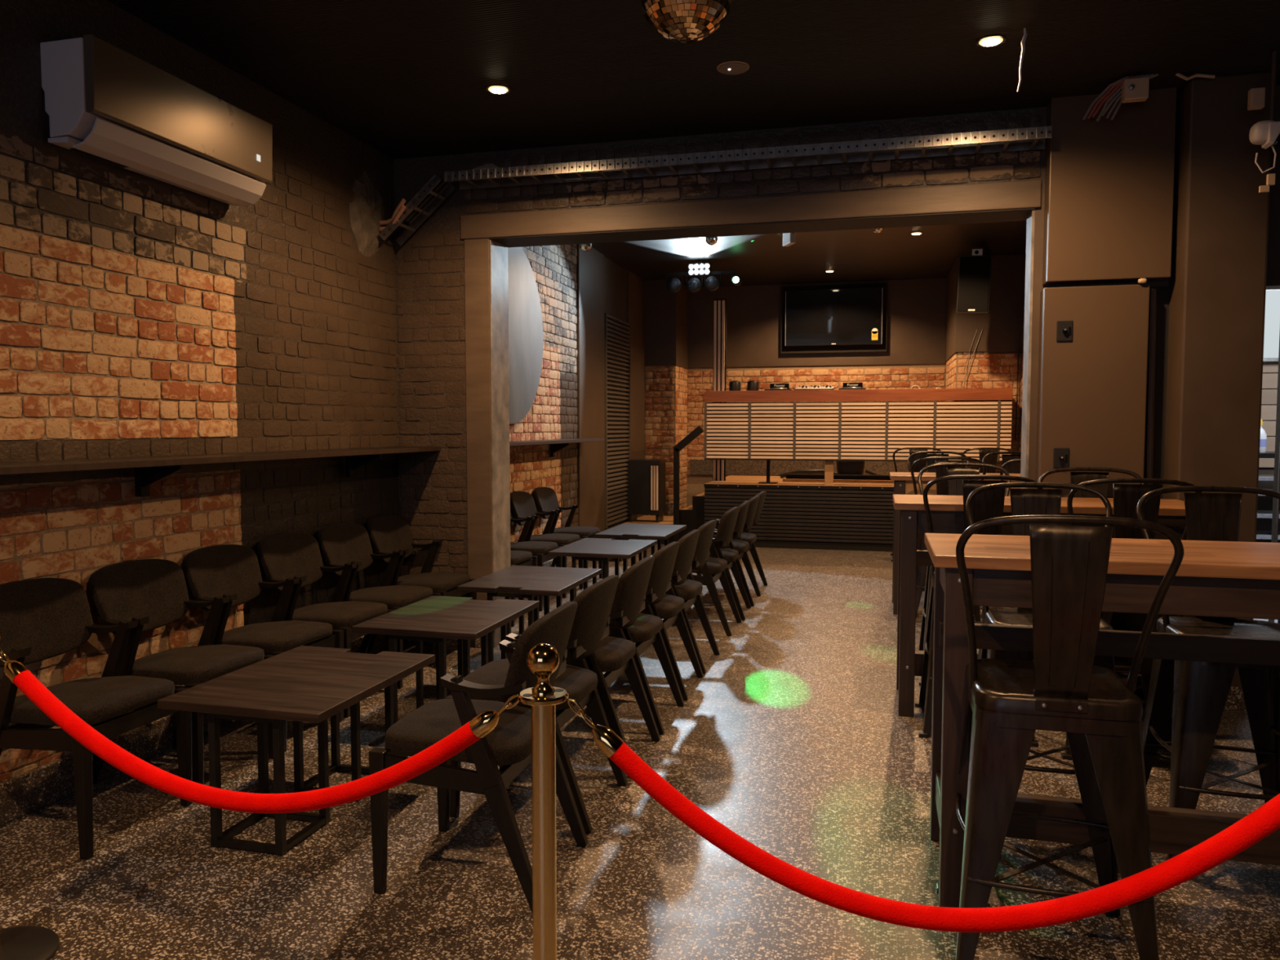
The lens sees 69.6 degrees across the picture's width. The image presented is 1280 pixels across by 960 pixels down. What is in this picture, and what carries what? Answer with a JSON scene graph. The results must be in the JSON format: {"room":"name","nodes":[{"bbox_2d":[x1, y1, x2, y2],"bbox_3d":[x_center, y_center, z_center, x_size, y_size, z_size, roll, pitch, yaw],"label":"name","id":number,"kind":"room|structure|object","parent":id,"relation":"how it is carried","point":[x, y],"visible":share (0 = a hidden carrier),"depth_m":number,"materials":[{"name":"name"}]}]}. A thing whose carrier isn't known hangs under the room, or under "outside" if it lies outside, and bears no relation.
{"room":"entertainment venue","nodes":[
{"label":"entertainment venue","id":0,"kind":"room"},
{"bbox_2d":[0,0,644,782],"bbox_3d":[-1.937,-0.551,5.021,0.127,3.420,17.200,1,3,14],"label":"wall","id":1,"kind":"structure","parent":0,"point":[141,315],"depth_m":4.36,"materials":[{"name":"brick"}]},
{"bbox_2d":[40,34,272,207],"bbox_3d":[-2.027,-1.499,3.986,0.243,0.398,1.060,1,3,14],"label":"air conditioner","id":2,"kind":"object","parent":1,"relation":"attached to","point":[104,102],"visible":1,"depth_m":3.75,"materials":[{"name":"grey plastic"}]},
{"bbox_2d":[0,634,386,826],"bbox_3d":[-2.791,1.285,1.598,0.035,0.150,9.550,1,3,14],"label":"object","id":3,"kind":"structure","parent":1,"relation":"attached to","point":[25,793],"depth_m":3.61,"materials":[{"name":"stone"}]},
{"bbox_2d":[0,446,440,497],"bbox_3d":[-2.101,0.006,3.620,0.299,0.170,5.147,1,3,14],"label":"wall shelf","id":4,"kind":"object","parent":1,"relation":"attached to","point":[148,470],"visible":1,"depth_m":3.93,"materials":[{"name":"black wood"}]},
{"bbox_2d":[349,170,406,256],"bbox_3d":[-1.577,-1.641,5.711,0.250,0.550,0.416,1,3,14],"label":"pipe hole","id":5,"kind":"object","parent":1,"relation":"attached to","point":[366,210],"visible":0.97,"depth_m":5.71,"materials":[{"name":"paint"}]},
{"bbox_2d":[507,247,543,424],"bbox_3d":[-1.121,-1.277,7.871,0.036,1.596,1.596,1,3,14],"label":"disc","id":6,"kind":"object","parent":1,"relation":"attached to","point":[526,339],"visible":0.51,"depth_m":8.14,"materials":[{"name":"grey paint"}]},
{"bbox_2d":[509,438,604,457],"bbox_3d":[-0.928,-0.266,8.226,0.264,0.170,3.370,1,3,14],"label":"wall shelf","id":7,"kind":"object","parent":1,"relation":"attached to","point":[556,445],"visible":0.52,"depth_m":8.82,"materials":[{"name":"black wood"}]},
{"bbox_2d":[604,312,631,528],"bbox_3d":[-0.276,-0.710,11.214,0.050,2.500,1.062,1,3,14],"label":"panel","id":8,"kind":"object","parent":1,"relation":"attached to","point":[616,331],"visible":1,"depth_m":11.15,"materials":[{"name":"black"}]},
{"bbox_2d":[393,151,511,647],"bbox_3d":[-1.251,-0.507,6.173,0.682,3.201,0.294,1,3,14],"label":"column","id":9,"kind":"structure","parent":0,"point":[452,291],"depth_m":6.03,"materials":[{"name":"paint"}]},
{"bbox_2d":[404,637,480,648],"bbox_3d":[-1.288,1.023,6.115,0.615,0.150,0.035,1,3,14],"label":"baseboard","id":10,"kind":"structure","parent":9,"relation":"attached to","point":[451,642],"depth_m":6.09,"materials":[{"name":"wood"}]},
{"bbox_2d":[0,543,1279,959],"bbox_3d":[1.596,1.252,4.263,7.400,0.106,17.300,1,3,14],"label":"floor","id":11,"kind":"structure","parent":0,"point":[793,737],"depth_m":3.18,"materials":[{"name":"stone"}]},
{"bbox_2d":[0,635,59,959],"bbox_3d":[-1.762,0.811,2.468,0.320,0.995,0.320,1,3,14],"label":"stanchion","id":12,"kind":"object","parent":11,"relation":"on","point":[21,942],"visible":1,"depth_m":2.54,"materials":[{"name":"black metal"}]},
{"bbox_2d":[0,577,192,860],"bbox_3d":[-2.053,0.820,3.361,0.566,0.884,0.514,1,3,16],"label":"armchair","id":13,"kind":"object","parent":11,"relation":"on","point":[42,619],"visible":0.79,"depth_m":3.33,"materials":[{"name":"black fabric"}]},
{"bbox_2d":[88,559,274,784],"bbox_3d":[-1.921,0.790,3.868,0.566,0.884,0.514,1,3,16],"label":"armchair","id":14,"kind":"object","parent":11,"relation":"on","point":[153,593],"visible":0.67,"depth_m":3.82,"materials":[{"name":"black fabric"}]},
{"bbox_2d":[182,544,343,751],"bbox_3d":[-1.793,0.762,4.366,0.566,0.884,0.514,1,3,15],"label":"armchair","id":15,"kind":"object","parent":11,"relation":"on","point":[233,571],"visible":0.7,"depth_m":4.35,"materials":[{"name":"black fabric"}]},
{"bbox_2d":[157,645,435,856],"bbox_3d":[-1.252,0.994,3.495,0.630,0.512,0.820,1,3,14],"label":"table","id":16,"kind":"object","parent":11,"relation":"on","point":[300,684],"visible":0.82,"depth_m":3.35,"materials":[{"name":"brown wood"}]},
{"bbox_2d":[257,533,394,717],"bbox_3d":[-1.663,0.733,4.869,0.566,0.884,0.514,1,3,15],"label":"armchair","id":17,"kind":"object","parent":11,"relation":"on","point":[283,556],"visible":0.66,"depth_m":4.83,"materials":[{"name":"black wood"}]},
{"bbox_2d":[316,523,440,688],"bbox_3d":[-1.533,0.704,5.372,0.566,0.884,0.514,1,3,15],"label":"armchair","id":18,"kind":"object","parent":11,"relation":"on","point":[340,544],"visible":0.65,"depth_m":5.36,"materials":[{"name":"black fabric"}]},
{"bbox_2d":[366,515,476,653],"bbox_3d":[-1.403,0.674,5.874,0.566,0.884,0.514,1,3,14],"label":"armchair","id":19,"kind":"object","parent":11,"relation":"on","point":[388,534],"visible":0.65,"depth_m":5.83,"materials":[{"name":"black wood"}]},
{"bbox_2d":[351,595,539,723],"bbox_3d":[-0.950,0.926,4.665,0.630,0.512,0.820,1,3,14],"label":"table","id":20,"kind":"object","parent":11,"relation":"on","point":[439,620],"visible":0.59,"depth_m":4.53,"materials":[{"name":"brown wood"}]},
{"bbox_2d":[368,601,588,914],"bbox_3d":[-0.504,0.840,3.008,0.566,0.884,0.514,1,3,13],"label":"armchair","id":21,"kind":"object","parent":11,"relation":"on","point":[508,745],"visible":0.77,"depth_m":2.83,"materials":[{"name":"black fabric"}]},
{"bbox_2d":[510,550,537,626],"bbox_3d":[-1.125,0.612,6.947,0.566,0.884,0.514,1,3,14],"label":"armchair","id":22,"kind":"object","parent":11,"relation":"on","point":[517,557],"visible":0.19,"depth_m":6.88,"materials":[{"name":"black fabric"}]},
{"bbox_2d":[457,565,601,662],"bbox_3d":[-0.665,0.862,5.767,0.630,0.512,0.853,1,3,14],"label":"table","id":23,"kind":"object","parent":11,"relation":"on","point":[529,582],"visible":0.55,"depth_m":5.61,"materials":[{"name":"brown wood"}]},
{"bbox_2d":[510,512,562,611],"bbox_3d":[-0.981,0.580,7.508,0.566,0.884,0.514,1,3,14],"label":"armchair","id":24,"kind":"object","parent":11,"relation":"on","point":[541,549],"visible":0.27,"depth_m":7.41,"materials":[{"name":"black wood"}]},
{"bbox_2d":[445,574,627,833],"bbox_3d":[-0.381,0.808,3.559,0.566,0.884,0.514,1,3,15],"label":"armchair","id":25,"kind":"object","parent":11,"relation":"on","point":[591,622],"visible":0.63,"depth_m":3.42,"materials":[{"name":"black fabric"}]},
{"bbox_2d":[518,643,568,959],"bbox_3d":[-0.204,0.840,1.964,0.320,0.995,0.320,1,3,14],"label":"stanchion","id":26,"kind":"object","parent":11,"relation":"on","point":[543,659],"visible":1,"depth_m":1.93,"materials":[{"name":"gold metal"}]},
{"bbox_2d":[0,648,519,813],"bbox_3d":[-0.983,0.617,2.204,1.535,0.351,0.047,1,3,18],"label":"rope","id":27,"kind":"object","parent":26,"relation":"hanging from","point":[486,722],"visible":0.98,"depth_m":2.18,"materials":[{"name":"red fabric"}]},
{"bbox_2d":[567,697,1279,932],"bbox_3d":[0.603,0.682,1.828,1.529,0.435,0.047,1,3,9],"label":"rope","id":28,"kind":"object","parent":26,"relation":"hanging from","point":[1264,820],"visible":1,"depth_m":1.82,"materials":[{"name":"red fabric"}]},
{"bbox_2d":[510,491,583,598],"bbox_3d":[-0.836,0.547,8.069,0.566,0.884,0.514,1,3,15],"label":"armchair","id":29,"kind":"object","parent":11,"relation":"on","point":[522,504],"visible":0.58,"depth_m":8.02,"materials":[{"name":"black wood"}]},
{"bbox_2d":[533,487,603,578],"bbox_3d":[-0.686,0.514,8.649,0.566,0.884,0.514,1,3,16],"label":"armchair","id":30,"kind":"object","parent":11,"relation":"on","point":[546,499],"visible":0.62,"depth_m":8.62,"materials":[{"name":"black wood"}]},
{"bbox_2d":[548,537,657,597],"bbox_3d":[-0.273,0.774,7.284,0.630,0.512,0.902,1,3,14],"label":"table","id":31,"kind":"object","parent":11,"relation":"on","point":[585,549],"visible":0.63,"depth_m":7.12,"materials":[{"name":"brown wood"}]},
{"bbox_2d":[565,555,660,777],"bbox_3d":[-0.231,0.778,4.077,0.566,0.884,0.514,1,3,14],"label":"armchair","id":32,"kind":"object","parent":11,"relation":"on","point":[614,655],"visible":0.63,"depth_m":3.91,"materials":[{"name":"black fabric"}]},
{"bbox_2d":[555,541,684,734],"bbox_3d":[-0.097,0.748,4.610,0.566,0.884,0.514,1,3,15],"label":"armchair","id":33,"kind":"object","parent":11,"relation":"on","point":[646,629],"visible":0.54,"depth_m":4.46,"materials":[{"name":"black fabric"}]},
{"bbox_2d":[594,523,686,568],"bbox_3d":[0.025,0.707,8.435,0.630,0.512,0.935,1,3,14],"label":"table","id":34,"kind":"object","parent":11,"relation":"on","point":[625,531],"visible":0.55,"depth_m":8.27,"materials":[{"name":"brown wood"}]},
{"bbox_2d":[622,515,673,544],"bbox_3d":[0.267,0.639,11.958,0.730,0.240,1.180,1,3,14],"label":"stage landing","id":35,"kind":"object","parent":11,"relation":"on","point":[646,519],"visible":0.2,"depth_m":11.70,"materials":[{"name":"black wood"}]},
{"bbox_2d":[626,458,665,522],"bbox_3d":[0.079,0.135,11.769,0.435,0.790,0.342,1,3,14],"label":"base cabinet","id":36,"kind":"object","parent":35,"relation":"on","point":[646,478],"visible":1,"depth_m":11.62,"materials":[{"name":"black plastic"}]},
{"bbox_2d":[640,529,703,700],"bbox_3d":[0.042,0.716,5.151,0.566,0.884,0.514,1,3,14],"label":"armchair","id":37,"kind":"object","parent":11,"relation":"on","point":[669,609],"visible":0.51,"depth_m":4.99,"materials":[{"name":"black wood"}]},
{"bbox_2d":[635,520,719,673],"bbox_3d":[0.179,0.685,5.683,0.566,0.884,0.514,1,3,15],"label":"armchair","id":38,"kind":"object","parent":11,"relation":"on","point":[690,590],"visible":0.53,"depth_m":5.54,"materials":[{"name":"black fabric"}]},
{"bbox_2d":[673,426,703,541],"bbox_3d":[0.580,0.071,11.213,0.390,1.461,0.110,1,3,14],"label":"handrail","id":39,"kind":"object","parent":11,"relation":"on","point":[696,432],"visible":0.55,"depth_m":11.21,"materials":[{"name":"black metal"}]},
{"bbox_2d":[679,492,704,539],"bbox_3d":[0.755,0.471,11.755,0.330,0.600,0.950,1,3,14],"label":"steps","id":40,"kind":"structure","parent":11,"relation":"on","point":[692,516],"depth_m":11.29,"materials":[{"name":"black wood"}]},
{"bbox_2d":[691,506,742,635],"bbox_3d":[0.426,0.629,6.651,0.566,0.884,0.514,1,3,15],"label":"armchair","id":41,"kind":"object","parent":11,"relation":"on","point":[713,568],"visible":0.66,"depth_m":6.43,"materials":[{"name":"black wood"}]},
{"bbox_2d":[691,495,760,606],"bbox_3d":[0.711,0.568,7.711,0.566,0.884,0.514,1,3,14],"label":"armchair","id":42,"kind":"object","parent":11,"relation":"on","point":[741,546],"visible":0.47,"depth_m":7.54,"materials":[{"name":"black wood"}]},
{"bbox_2d":[708,500,751,619],"bbox_3d":[0.569,0.599,7.181,0.566,0.884,0.514,1,3,12],"label":"armchair","id":43,"kind":"object","parent":11,"relation":"on","point":[731,555],"visible":0.47,"depth_m":6.99,"materials":[{"name":"black wood"}]},
{"bbox_2d":[701,491,767,593],"bbox_3d":[0.839,0.537,8.245,0.566,0.884,0.514,1,3,16],"label":"armchair","id":44,"kind":"object","parent":11,"relation":"on","point":[746,536],"visible":0.37,"depth_m":8.18,"materials":[{"name":"black wood"}]},
{"bbox_2d":[704,475,893,551],"bbox_3d":[2.765,0.395,11.685,3.604,0.760,1.951,1,3,14],"label":"stage","id":45,"kind":"object","parent":11,"relation":"on","point":[841,516],"visible":0.41,"depth_m":10.89,"materials":[{"name":"black wood"}]},
{"bbox_2d":[712,298,726,480],"bbox_3d":[1.010,-1.139,11.701,0.165,2.300,0.045,1,3,14],"label":"striped post","id":46,"kind":"object","parent":45,"relation":"on","point":[719,377],"visible":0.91,"depth_m":11.66,"materials":[{"name":"black metal"}]},
{"bbox_2d":[780,468,837,478],"bbox_3d":[2.386,-0.081,12.168,1.061,0.134,0.098,1,3,11],"label":"cable cover","id":47,"kind":"object","parent":45,"relation":"on","point":[817,471],"visible":0.48,"depth_m":12.17,"materials":[{"name":"black plastic"}]},
{"bbox_2d":[786,473,890,479],"bbox_3d":[2.973,-0.015,11.417,2.300,0.090,0.120,1,3,14],"label":"roll","id":48,"kind":"object","parent":45,"relation":"on","point":[788,476],"visible":0.42,"depth_m":11.48,"materials":[{"name":"black"}]},
{"bbox_2d":[782,478,893,483],"bbox_3d":[2.958,0.020,11.281,2.400,0.035,0.045,1,3,14],"label":"batten","id":49,"kind":"object","parent":45,"relation":"on","point":[784,479],"visible":0.56,"depth_m":11.37,"materials":[{"name":"brown wood"}]},
{"bbox_2d":[836,461,864,475],"bbox_3d":[2.667,-0.145,11.665,0.353,0.320,0.240,1,3,14],"label":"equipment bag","id":50,"kind":"object","parent":45,"relation":"on","point":[842,467],"visible":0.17,"depth_m":11.55,"materials":[{"name":"black fabric"}]},
{"bbox_2d":[704,387,1013,485],"bbox_3d":[2.533,-0.504,10.975,3.476,1.118,0.600,1,3,14],"label":"booth","id":51,"kind":"object","parent":45,"relation":"on","point":[826,426],"visible":0.95,"depth_m":10.69,"materials":[{"name":"black"}]},
{"bbox_2d":[890,447,943,561],"bbox_3d":[3.019,0.253,10.052,0.527,1.233,0.534,1,3,14],"label":"bar stool","id":52,"kind":"object","parent":11,"relation":"on","point":[919,466],"visible":0.24,"depth_m":9.78,"materials":[{"name":"brown metal"}]},
{"bbox_2d":[906,450,968,472],"bbox_3d":[2.594,0.371,8.003,0.527,1.233,0.534,1,3,14],"label":"bar stool","id":53,"kind":"object","parent":11,"relation":"on","point":[930,462],"visible":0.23,"depth_m":8.22,"materials":[{"name":"brown metal"}]},
{"bbox_2d":[911,456,986,622],"bbox_3d":[2.297,0.433,6.939,0.527,1.233,0.534,1,3,14],"label":"bar stool","id":54,"kind":"object","parent":11,"relation":"on","point":[941,486],"visible":0.34,"depth_m":6.71,"materials":[{"name":"brown metal"}]},
{"bbox_2d":[889,471,1020,614],"bbox_3d":[2.653,0.497,7.200,1.360,1.075,0.590,1,3,14],"label":"bar table","id":55,"kind":"object","parent":11,"relation":"on","point":[903,482],"visible":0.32,"depth_m":7.08,"materials":[{"name":"brown wood"}]},
{"bbox_2d":[917,462,1010,685],"bbox_3d":[1.880,0.526,5.320,0.527,1.233,0.534,1,3,14],"label":"bar stool","id":56,"kind":"object","parent":11,"relation":"on","point":[954,486],"visible":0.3,"depth_m":5.54,"materials":[{"name":"brown metal"}]},
{"bbox_2d":[914,474,1043,746],"bbox_3d":[1.623,0.577,4.452,0.527,1.233,0.534,1,3,14],"label":"bar stool","id":57,"kind":"object","parent":11,"relation":"on","point":[989,504],"visible":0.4,"depth_m":4.21,"materials":[{"name":"brown metal"}]},
{"bbox_2d":[961,447,1014,473],"bbox_3d":[3.697,0.263,9.877,0.527,1.233,0.534,1,3,14],"label":"bar stool","id":58,"kind":"object","parent":11,"relation":"on","point":[991,460],"visible":0.16,"depth_m":9.60,"materials":[{"name":"brown metal"}]},
{"bbox_2d":[982,451,1021,473],"bbox_3d":[3.204,0.380,7.845,0.527,1.233,0.534,1,3,14],"label":"bar stool","id":59,"kind":"object","parent":11,"relation":"on","point":[1013,468],"visible":0.12,"depth_m":8.06,"materials":[{"name":"brown metal"}]},
{"bbox_2d":[965,482,1115,774],"bbox_3d":[1.482,0.639,3.381,0.527,1.233,0.534,1,3,14],"label":"bar stool","id":60,"kind":"object","parent":11,"relation":"on","point":[1023,501],"visible":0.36,"depth_m":3.55,"materials":[{"name":"brown metal"}]},
{"bbox_2d":[893,494,1195,717],"bbox_3d":[2.018,0.643,4.683,1.420,1.075,0.590,1,3,14],"label":"bar table","id":61,"kind":"object","parent":11,"relation":"on","point":[947,513],"visible":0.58,"depth_m":4.56,"materials":[{"name":"brown wood"}]},
{"bbox_2d":[936,515,1184,959],"bbox_3d":[1.121,0.688,2.540,0.527,1.233,0.534,1,3,14],"label":"bar stool","id":62,"kind":"object","parent":11,"relation":"on","point":[1100,715],"visible":0.94,"depth_m":2.34,"materials":[{"name":"brown metal"}]},
{"bbox_2d":[924,533,1279,907],"bbox_3d":[1.659,0.751,2.816,1.500,1.075,0.590,1,3,14],"label":"bar table","id":63,"kind":"object","parent":11,"relation":"on","point":[1215,579],"visible":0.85,"depth_m":2.74,"materials":[{"name":"brown wood"}]},
{"bbox_2d":[1038,466,1166,728],"bbox_3d":[2.343,0.561,4.716,0.527,1.233,0.534,1,3,14],"label":"bar stool","id":64,"kind":"object","parent":11,"relation":"on","point":[1119,620],"visible":0.16,"depth_m":4.92,"materials":[{"name":"brown metal"}]},
{"bbox_2d":[1061,478,1201,759],"bbox_3d":[2.164,0.593,4.168,0.527,1.233,0.534,1,3,14],"label":"bar stool","id":65,"kind":"object","parent":11,"relation":"on","point":[1126,497],"visible":0.32,"depth_m":3.91,"materials":[{"name":"brown metal"}]},
{"bbox_2d":[1136,485,1279,860],"bbox_3d":[2.033,0.652,3.157,0.527,1.233,0.534,1,3,14],"label":"bar stool","id":66,"kind":"object","parent":11,"relation":"on","point":[1197,691],"visible":0.67,"depth_m":3.30,"materials":[{"name":"brown metal"}]},
{"bbox_2d":[1256,451,1279,539],"bbox_3d":[5.172,0.395,7.531,0.810,1.240,0.440,1,3,14],"label":"shelving unit","id":67,"kind":"object","parent":11,"relation":"on","point":[1265,535],"visible":0.03,"depth_m":7.37,"materials":[{"name":"black metal"}]},
{"bbox_2d":[1259,419,1266,453],"bbox_3d":[4.997,-0.355,7.429,0.102,0.270,0.102,1,3,14],"label":"spray bottle","id":68,"kind":"object","parent":67,"relation":"on","point":[1263,442],"visible":0.41,"depth_m":7.39,"materials":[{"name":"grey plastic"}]},
{"bbox_2d":[644,279,688,509],"bbox_3d":[0.319,-1.007,12.884,0.560,3.420,0.820,1,3,14],"label":"wall","id":69,"kind":"structure","parent":0,"point":[666,311],"depth_m":12.48,"materials":[{"name":"brick"}]},
{"bbox_2d":[106,0,1279,159],"bbox_3d":[0.655,-1.828,0.433,7.400,0.100,9.770,1,3,14],"label":"ceiling","id":70,"kind":"structure","parent":0,"point":[402,78],"depth_m":4.37,"materials":[{"name":"black paint"}]},
{"bbox_2d":[485,84,511,94],"bbox_3d":[-0.734,-2.021,4.769,0.132,0.016,0.132,1,3,14],"label":"recessed light","id":71,"kind":"object","parent":70,"relation":"in","point":[498,89],"visible":1,"depth_m":4.75,"materials":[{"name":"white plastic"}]},
{"bbox_2d":[640,0,733,43],"bbox_3d":[0.150,-1.675,2.968,0.308,0.499,0.309,0,3,-4],"label":"ball","id":72,"kind":"object","parent":70,"relation":"hanging from","point":[683,21],"visible":1,"depth_m":2.92,"materials":[{"name":"multicoloured mirror"}]},
{"bbox_2d":[716,61,749,75],"bbox_3d":[0.455,-2.003,4.494,0.160,0.020,0.160,1,3,14],"label":"smoke detector","id":73,"kind":"object","parent":70,"relation":"attached to","point":[730,68],"visible":1,"depth_m":4.47,"materials":[{"name":"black plastic"}]},
{"bbox_2d":[975,34,1006,47],"bbox_3d":[1.590,-1.986,4.171,0.132,0.016,0.132,1,3,14],"label":"recessed light","id":74,"kind":"object","parent":70,"relation":"in","point":[991,40],"visible":1,"depth_m":4.15,"materials":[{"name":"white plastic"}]},
{"bbox_2d":[978,36,1003,45],"bbox_3d":[1.590,-1.988,4.170,0.108,0.012,0.108,1,3,14],"label":"diffuser","id":75,"kind":"object","parent":74,"relation":"attached to","point":[983,41],"depth_m":4.15,"materials":[{"name":"white plastic"}]},
{"bbox_2d":[1017,27,1026,91],"bbox_3d":[1.687,-1.853,4.062,0.037,0.271,0.018,2,4,25],"label":"cable","id":76,"kind":"object","parent":70,"relation":"hanging from","point":[1024,39],"visible":1,"depth_m":4.06,"materials":[{"name":"grey plastic"}]},
{"bbox_2d":[1082,73,1215,121],"bbox_3d":[2.542,-1.927,4.591,0.588,0.197,0.152,1,3,14],"label":"cable bundle","id":77,"kind":"object","parent":70,"relation":"hanging from","point":[1135,88],"visible":1,"depth_m":4.60,"materials":[{"name":"grey"}]},
{"bbox_2d":[1248,50,1279,192],"bbox_3d":[2.896,-1.642,4.220,0.165,0.630,0.110,1,3,14],"label":"security camera","id":78,"kind":"object","parent":70,"relation":"hanging from","point":[1266,134],"visible":1,"depth_m":4.21,"materials":[{"name":"grey plastic"}]},
{"bbox_2d":[1247,87,1265,110],"bbox_3d":[2.863,-1.770,4.276,0.060,0.090,0.044,1,3,14],"label":"junction box","id":79,"kind":"object","parent":78,"relation":"attached to","point":[1256,96],"visible":1,"depth_m":4.26,"materials":[{"name":"beige plastic"}]},
{"bbox_2d":[1261,121,1279,149],"bbox_3d":[2.919,-1.577,4.207,0.109,0.098,0.090,1,3,14],"label":"hood","id":80,"kind":"object","parent":78,"relation":"attached to","point":[1271,130],"depth_m":4.18,"materials":[{"name":"grey plastic"}]},
{"bbox_2d":[460,107,1042,247],"bbox_3d":[0.562,-1.852,5.621,3.470,0.652,0.304,1,3,14],"label":"beam","id":81,"kind":"structure","parent":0,"point":[998,186],"depth_m":5.45,"materials":[{"name":"paint"}]},
{"bbox_2d":[378,125,1052,245],"bbox_3d":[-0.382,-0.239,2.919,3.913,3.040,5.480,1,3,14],"label":"cable tray","id":82,"kind":"object","parent":81,"relation":"attached to","point":[486,175],"visible":1,"depth_m":5.31,"materials":[{"name":"metal"}]},
{"bbox_2d":[404,177,453,224],"bbox_3d":[0.345,-1.746,5.364,3.759,0.303,0.086,1,3,14],"label":"cables","id":83,"kind":"object","parent":82,"relation":"in","point":[415,214],"visible":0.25,"depth_m":5.78,"materials":[{"name":"black plastic"}]},
{"bbox_2d":[591,220,1026,287],"bbox_3d":[1.629,-2.555,9.181,4.900,0.100,7.350,1,3,14],"label":"ceiling","id":84,"kind":"structure","parent":0,"point":[891,253],"depth_m":10.44,"materials":[{"name":"black paint"}]},
{"bbox_2d":[665,259,742,292],"bbox_3d":[0.739,-2.410,10.865,0.920,0.384,0.155,1,3,14],"label":"light","id":85,"kind":"object","parent":84,"relation":"hanging from","point":[700,268],"visible":1,"depth_m":10.85,"materials":[{"name":"black metal"}]},
{"bbox_2d":[955,248,992,313],"bbox_3d":[3.786,-2.197,10.228,0.336,0.680,0.761,6,12,30],"label":"wall speaker","id":86,"kind":"object","parent":84,"relation":"hanging from","point":[975,270],"visible":1,"depth_m":9.91,"materials":[{"name":"black plastic"}]},
{"bbox_2d":[686,278,946,506],"bbox_3d":[2.532,-1.001,12.777,4.900,3.420,0.120,1,3,14],"label":"wall","id":87,"kind":"structure","parent":0,"point":[915,353],"depth_m":12.79,"materials":[{"name":"paint"}]},
{"bbox_2d":[689,459,927,475],"bbox_3d":[2.400,-0.160,12.793,3.460,0.220,0.050,1,3,14],"label":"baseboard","id":88,"kind":"structure","parent":87,"relation":"attached to","point":[697,467],"depth_m":12.90,"materials":[{"name":"brown stone"}]},
{"bbox_2d":[780,282,888,354],"bbox_3d":[2.636,-2.199,12.548,1.420,0.920,0.137,1,3,14],"label":"television","id":89,"kind":"object","parent":87,"relation":"attached to","point":[840,317],"visible":1,"depth_m":12.49,"materials":[{"name":"black"}]},
{"bbox_2d":[945,254,1022,473],"bbox_3d":[4.292,-0.925,11.473,0.840,3.420,1.570,1,3,14],"label":"wall","id":90,"kind":"structure","parent":0,"point":[993,364],"depth_m":10.68,"materials":[{"name":"paint"}]},
{"bbox_2d":[1018,251,1026,454],"bbox_3d":[3.936,-0.762,8.658,0.120,3.420,7.210,1,3,14],"label":"wall","id":91,"kind":"structure","parent":0,"point":[1024,253],"depth_m":10.52,"materials":[{"name":"paint"}]},
{"bbox_2d":[1020,106,1168,488],"bbox_3d":[2.752,-0.447,5.126,1.142,3.200,0.244,1,3,14],"label":"wall","id":92,"kind":"structure","parent":0,"point":[1035,219],"depth_m":5.13,"materials":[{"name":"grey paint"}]},
{"bbox_2d":[1053,448,1069,468],"bbox_3d":[2.282,-0.118,4.981,0.080,0.110,0.036,1,3,14],"label":"power outlet","id":93,"kind":"object","parent":92,"relation":"attached to","point":[1060,455],"visible":1,"depth_m":4.99,"materials":[{"name":"black plastic"}]},
{"bbox_2d":[1056,320,1072,341],"bbox_3d":[2.282,-0.802,4.942,0.080,0.110,0.036,1,3,14],"label":"power outlet","id":94,"kind":"object","parent":92,"relation":"attached to","point":[1064,328],"visible":1,"depth_m":4.95,"materials":[{"name":"black plastic"}]},
{"bbox_2d":[1035,284,1169,694],"bbox_3d":[2.512,0.060,5.023,0.640,2.200,0.140,1,3,14],"label":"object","id":95,"kind":"structure","parent":92,"relation":"attached to","point":[1102,392],"depth_m":4.94,"materials":[{"name":"black"}]},
{"bbox_2d":[1042,87,1177,285],"bbox_3d":[2.501,-1.553,4.927,0.600,0.970,0.150,1,3,14],"label":"panel","id":96,"kind":"object","parent":92,"relation":"attached to","point":[1109,184],"depth_m":4.86,"materials":[{"name":"metal"}]},
{"bbox_2d":[1163,71,1271,686],"bbox_3d":[2.997,-0.431,4.854,0.370,3.200,0.370,1,3,14],"label":"wall column","id":97,"kind":"structure","parent":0,"point":[1217,281],"depth_m":4.65,"materials":[{"name":"brown paint"}]},
{"bbox_2d":[1223,685,1246,711],"bbox_3d":[2.950,1.117,4.761,0.390,0.120,0.045,1,3,14],"label":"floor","id":98,"kind":"structure","parent":97,"relation":"attached to","point":[1235,699],"depth_m":4.71,"materials":[{"name":"stone"}]},
{"bbox_2d":[1256,361,1279,542],"bbox_3d":[5.212,-0.612,7.969,2.300,3.200,0.120,1,3,14],"label":"wall","id":99,"kind":"structure","parent":0,"point":[1270,369],"depth_m":7.88,"materials":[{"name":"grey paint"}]},
{"bbox_2d":[1262,289,1279,361],"bbox_3d":[5.323,-1.313,7.799,0.620,0.620,0.055,1,3,14],"label":"window","id":100,"kind":"structure","parent":99,"relation":"in","point":[1272,317],"depth_m":7.78,"materials":[{"name":"glass"}]},
{"bbox_2d":[1266,84,1279,289],"bbox_3d":[4.332,-1.506,4.560,2.330,1.020,0.150,1,3,14],"label":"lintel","id":101,"kind":"object","parent":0,"point":[1273,276],"depth_m":4.76,"materials":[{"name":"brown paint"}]},
{"bbox_2d":[1267,333,1279,623],"bbox_3d":[3.792,0.102,4.803,0.850,2.140,0.090,1,3,14],"label":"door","id":102,"kind":"structure","parent":101,"relation":"attached to","point":[1277,457],"depth_m":4.88,"materials":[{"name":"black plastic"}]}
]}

